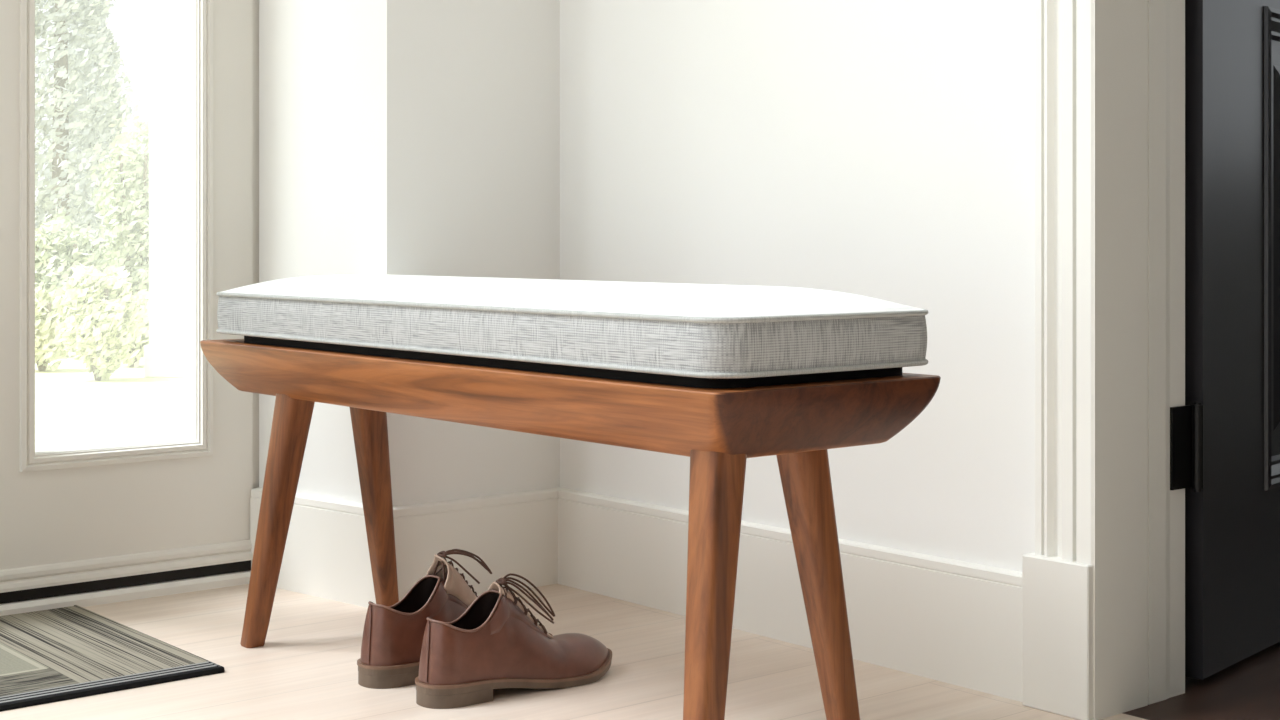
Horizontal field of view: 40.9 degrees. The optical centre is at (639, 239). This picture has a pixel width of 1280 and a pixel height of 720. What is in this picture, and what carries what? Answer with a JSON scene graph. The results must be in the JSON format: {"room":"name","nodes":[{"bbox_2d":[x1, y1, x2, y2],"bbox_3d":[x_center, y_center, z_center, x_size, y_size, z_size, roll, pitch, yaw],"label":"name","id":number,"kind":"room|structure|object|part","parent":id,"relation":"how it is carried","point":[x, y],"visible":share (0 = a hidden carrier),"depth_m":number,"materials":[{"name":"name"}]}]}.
{"room":"entryway","nodes":[
{"label":"entryway","id":0,"kind":"room"},
{"bbox_2d":[259,0,559,505],"bbox_3d":[-0.380,-2.920,3.023,0.543,7.000,0.468,0,0,-40],"label":"wall","id":1,"kind":"structure","parent":0,"point":[397,137],"depth_m":2.81,"materials":[{"name":"paint"}]},
{"bbox_2d":[0,570,250,615],"bbox_3d":[-1.057,0.570,2.663,0.986,0.020,0.154,0,0,-40],"label":"trim","id":2,"kind":"structure","parent":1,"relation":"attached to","point":[107,596],"depth_m":2.76,"materials":[{"name":"paint"}]},
{"bbox_2d":[250,487,375,607],"bbox_3d":[-0.523,0.500,2.800,0.350,0.159,0.018,0,0,41],"label":"baseboard","id":3,"kind":"structure","parent":1,"relation":"attached to","point":[326,555],"depth_m":2.78,"materials":[{"name":"paint"}]},
{"bbox_2d":[393,487,559,600],"bbox_3d":[-0.269,0.500,2.800,0.359,0.159,0.018,0,0,-40],"label":"baseboard","id":4,"kind":"structure","parent":1,"relation":"attached to","point":[517,532],"depth_m":2.80,"materials":[{"name":"paint"}]},
{"bbox_2d":[0,584,1279,719],"bbox_3d":[1.018,0.620,-0.206,7.900,0.080,6.980,0,0,-40],"label":"floor","id":5,"kind":"structure","parent":0,"point":[306,667],"depth_m":2.24,"materials":[{"name":"beige wood"}]},
{"bbox_2d":[0,605,224,711],"bbox_3d":[-1.011,0.576,2.257,0.754,0.007,0.515,0,0,-40],"label":"door mat","id":6,"kind":"object","parent":5,"relation":"on","point":[72,652],"visible":1,"depth_m":2.35,"materials":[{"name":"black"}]},
{"bbox_2d":[357,549,552,688],"bbox_3d":[-0.244,0.499,2.323,0.301,0.161,0.105,0,0,-41],"label":"shoe","id":7,"kind":"object","parent":5,"relation":"on","point":[392,639],"visible":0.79,"depth_m":2.24,"materials":[{"name":"brown leather"}]},
{"bbox_2d":[415,573,611,708],"bbox_3d":[-0.160,0.506,2.232,0.301,0.147,0.105,0,0,-38],"label":"shoe","id":8,"kind":"object","parent":5,"relation":"on","point":[495,643],"visible":1,"depth_m":2.18,"materials":[{"name":"brown leather"}]},
{"bbox_2d":[200,336,940,719],"bbox_3d":[-0.168,0.359,2.222,0.358,0.442,1.152,0,0,-40],"label":"bench","id":9,"kind":"object","parent":5,"relation":"on","point":[719,424],"visible":0.89,"depth_m":1.88,"materials":[{"name":"brown wood"}]},
{"bbox_3d":[-0.515,0.394,2.446,0.111,0.372,0.058,0,0,-6],"label":"leg","id":10,"kind":"part","parent":9,"relation":"part of","materials":[{"name":"brown wood"}]},
{"bbox_3d":[-0.399,0.394,2.614,0.057,0.372,0.129,0,0,24],"label":"leg","id":11,"kind":"part","parent":9,"relation":"part of","materials":[{"name":"brown wood"}]},
{"bbox_3d":[-0.162,0.187,2.228,0.341,0.074,1.152,0,0,-40],"label":"seat rail","id":12,"kind":"part","parent":9,"relation":"part of","materials":[{"name":"brown wood"}]},
{"bbox_2d":[216,274,927,378],"bbox_3d":[-0.155,0.094,2.232,0.336,0.087,1.136,0,0,-40],"label":"bench cushion","id":13,"kind":"object","parent":9,"relation":"on","point":[719,331],"visible":1,"depth_m":1.89,"materials":[{"name":"grey fabric"}]},
{"bbox_3d":[-0.155,0.065,2.232,0.328,0.029,1.128,0,0,-40],"label":"panel","id":14,"kind":"part","parent":13,"relation":"part of","materials":[{"name":"fabric"}]},
{"bbox_3d":[0.067,0.394,1.734,0.056,0.372,0.111,0,0,30],"label":"leg","id":15,"kind":"part","parent":9,"relation":"part of","materials":[{"name":"brown wood"}]},
{"bbox_3d":[0.197,0.394,1.903,0.108,0.372,0.052,0,0,-40],"label":"leg","id":16,"kind":"part","parent":9,"relation":"part of","materials":[{"name":"brown wood"}]},
{"bbox_2d":[560,0,1034,571],"bbox_3d":[2.053,-2.920,0.430,0.175,7.000,6.632,0,0,-40],"label":"wall","id":17,"kind":"structure","parent":0,"point":[880,149],"depth_m":2.41,"materials":[{"name":"paint"}]},
{"bbox_2d":[558,487,1021,701],"bbox_3d":[0.176,0.500,2.531,0.018,0.159,1.000,0,0,-40],"label":"baseboard","id":18,"kind":"structure","parent":17,"relation":"attached to","point":[951,621],"depth_m":2.38,"materials":[{"name":"paint"}]},
{"bbox_2d":[1022,553,1092,719],"bbox_3d":[0.834,0.486,1.732,0.031,0.188,1.082,0,0,-40],"label":"trim","id":19,"kind":"structure","parent":17,"relation":"attached to","point":[1057,593],"depth_m":2.10,"materials":[{"name":"paint"}]},
{"bbox_2d":[1035,0,1093,564],"bbox_3d":[0.525,-0.594,2.111,0.022,1.972,0.094,0,0,-40],"label":"trim","id":20,"kind":"structure","parent":17,"relation":"attached to","point":[1064,29],"depth_m":2.10,"materials":[{"name":"paint"}]},
{"bbox_2d":[1093,0,1184,719],"bbox_3d":[0.901,-0.460,1.798,0.197,2.080,0.890,0,0,-40],"label":"trim","id":21,"kind":"structure","parent":17,"relation":"attached to","point":[1139,565],"depth_m":2.12,"materials":[{"name":"paint"}]},
{"bbox_2d":[1170,0,1279,679],"bbox_3d":[0.975,-0.441,2.499,0.102,2.018,0.889,0,0,40],"label":"door","id":22,"kind":"structure","parent":17,"relation":"in","point":[1225,438],"depth_m":2.29,"materials":[{"name":"black paint"}]},
{"bbox_3d":[0.989,0.011,2.533,0.021,0.673,0.388,0,0,40],"label":"panel moulding","id":23,"kind":"part","parent":22,"relation":"part of","materials":[{"name":"black paint"}]},
{"bbox_3d":[0.978,0.011,2.542,0.024,0.593,0.308,0,0,40],"label":"panel","id":24,"kind":"part","parent":22,"relation":"part of","materials":[{"name":"black paint"}]},
{"bbox_3d":[-2.445,-2.920,1.517,4.585,7.000,0.140,0,0,-40],"label":"wall","id":25,"kind":"structure","parent":0,"visible":0},
{"bbox_2d":[0,0,252,603],"bbox_3d":[-0.845,-0.490,2.780,0.460,2.099,0.056,0,0,-40],"label":"door","id":26,"kind":"structure","parent":25,"relation":"in","point":[78,520],"depth_m":2.80,"materials":[{"name":"white paint"}]},
{"bbox_2d":[253,0,258,487],"bbox_3d":[-1.062,-0.520,2.669,0.985,2.200,0.140,0,0,-40],"label":"trim","id":27,"kind":"structure","parent":25,"relation":"attached to","point":[255,2],"depth_m":2.92,"materials":[{"name":"white paint"}]},
{"label":"outside","id":28,"kind":"structure","parent":0,"visible":0},
{"bbox_2d":[35,289,186,451],"bbox_3d":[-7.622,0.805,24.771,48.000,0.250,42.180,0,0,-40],"label":"lawn","id":29,"kind":"structure","parent":28,"point":[73,410],"depth_m":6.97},
{"bbox_2d":[35,286,71,370],"bbox_3d":[-3.102,0.463,8.901,0.392,0.480,0.368,0,0,-22],"label":"shrub","id":30,"kind":"object","parent":29,"relation":"on","point":[47,348],"visible":0.48,"depth_m":8.82,"materials":[{"name":"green plant"}]},
{"bbox_2d":[35,205,118,356],"bbox_3d":[-3.366,0.248,10.020,0.682,0.910,0.599,0,0,-40],"label":"shrub","id":31,"kind":"object","parent":29,"relation":"on","point":[55,257],"visible":0.39,"depth_m":9.89,"materials":[{"name":"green plant"}]},
{"bbox_2d":[35,0,147,258],"bbox_3d":[-5.766,-1.118,18.000,1.510,3.639,1.498,0,0,-31],"label":"conifer tree","id":32,"kind":"object","parent":29,"relation":"on","point":[103,29],"visible":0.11,"depth_m":17.86,"materials":[{"name":"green plant"}]},
{"bbox_2d":[35,0,148,291],"bbox_3d":[-5.229,-1.918,15.501,1.816,5.239,1.755,0,0,-40],"label":"conifer tree","id":33,"kind":"object","parent":29,"relation":"on","point":[56,192],"visible":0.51,"depth_m":15.37,"materials":[{"name":"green plant"}]},
{"bbox_2d":[53,261,145,380],"bbox_3d":[-2.612,0.401,8.302,0.428,0.604,0.381,0,0,34],"label":"shrub","id":34,"kind":"object","parent":29,"relation":"on","point":[100,323],"visible":1,"depth_m":8.21,"materials":[{"name":"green plant"}]},
{"bbox_2d":[89,92,148,301],"bbox_3d":[-3.247,-0.124,11.000,0.560,1.652,0.561,0,0,-40],"label":"tree","id":35,"kind":"object","parent":29,"relation":"on","point":[127,215],"visible":0.6,"depth_m":10.88,"materials":[{"name":"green plant"}]},
{"bbox_2d":[121,289,148,367],"bbox_3d":[-2.725,0.481,9.198,0.340,0.444,0.342,0,0,-40],"label":"shrub","id":36,"kind":"object","parent":29,"relation":"on","point":[132,358],"visible":0.27,"depth_m":9.14,"materials":[{"name":"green plant"}]},
{"bbox_2d":[144,0,186,377],"bbox_3d":[-2.300,-0.920,8.600,0.280,3.200,0.280,0,0,5],"label":"porch post","id":37,"kind":"object","parent":29,"relation":"on","point":[165,356],"visible":0.52,"depth_m":8.48,"materials":[{"name":"white paint"}]}
]}

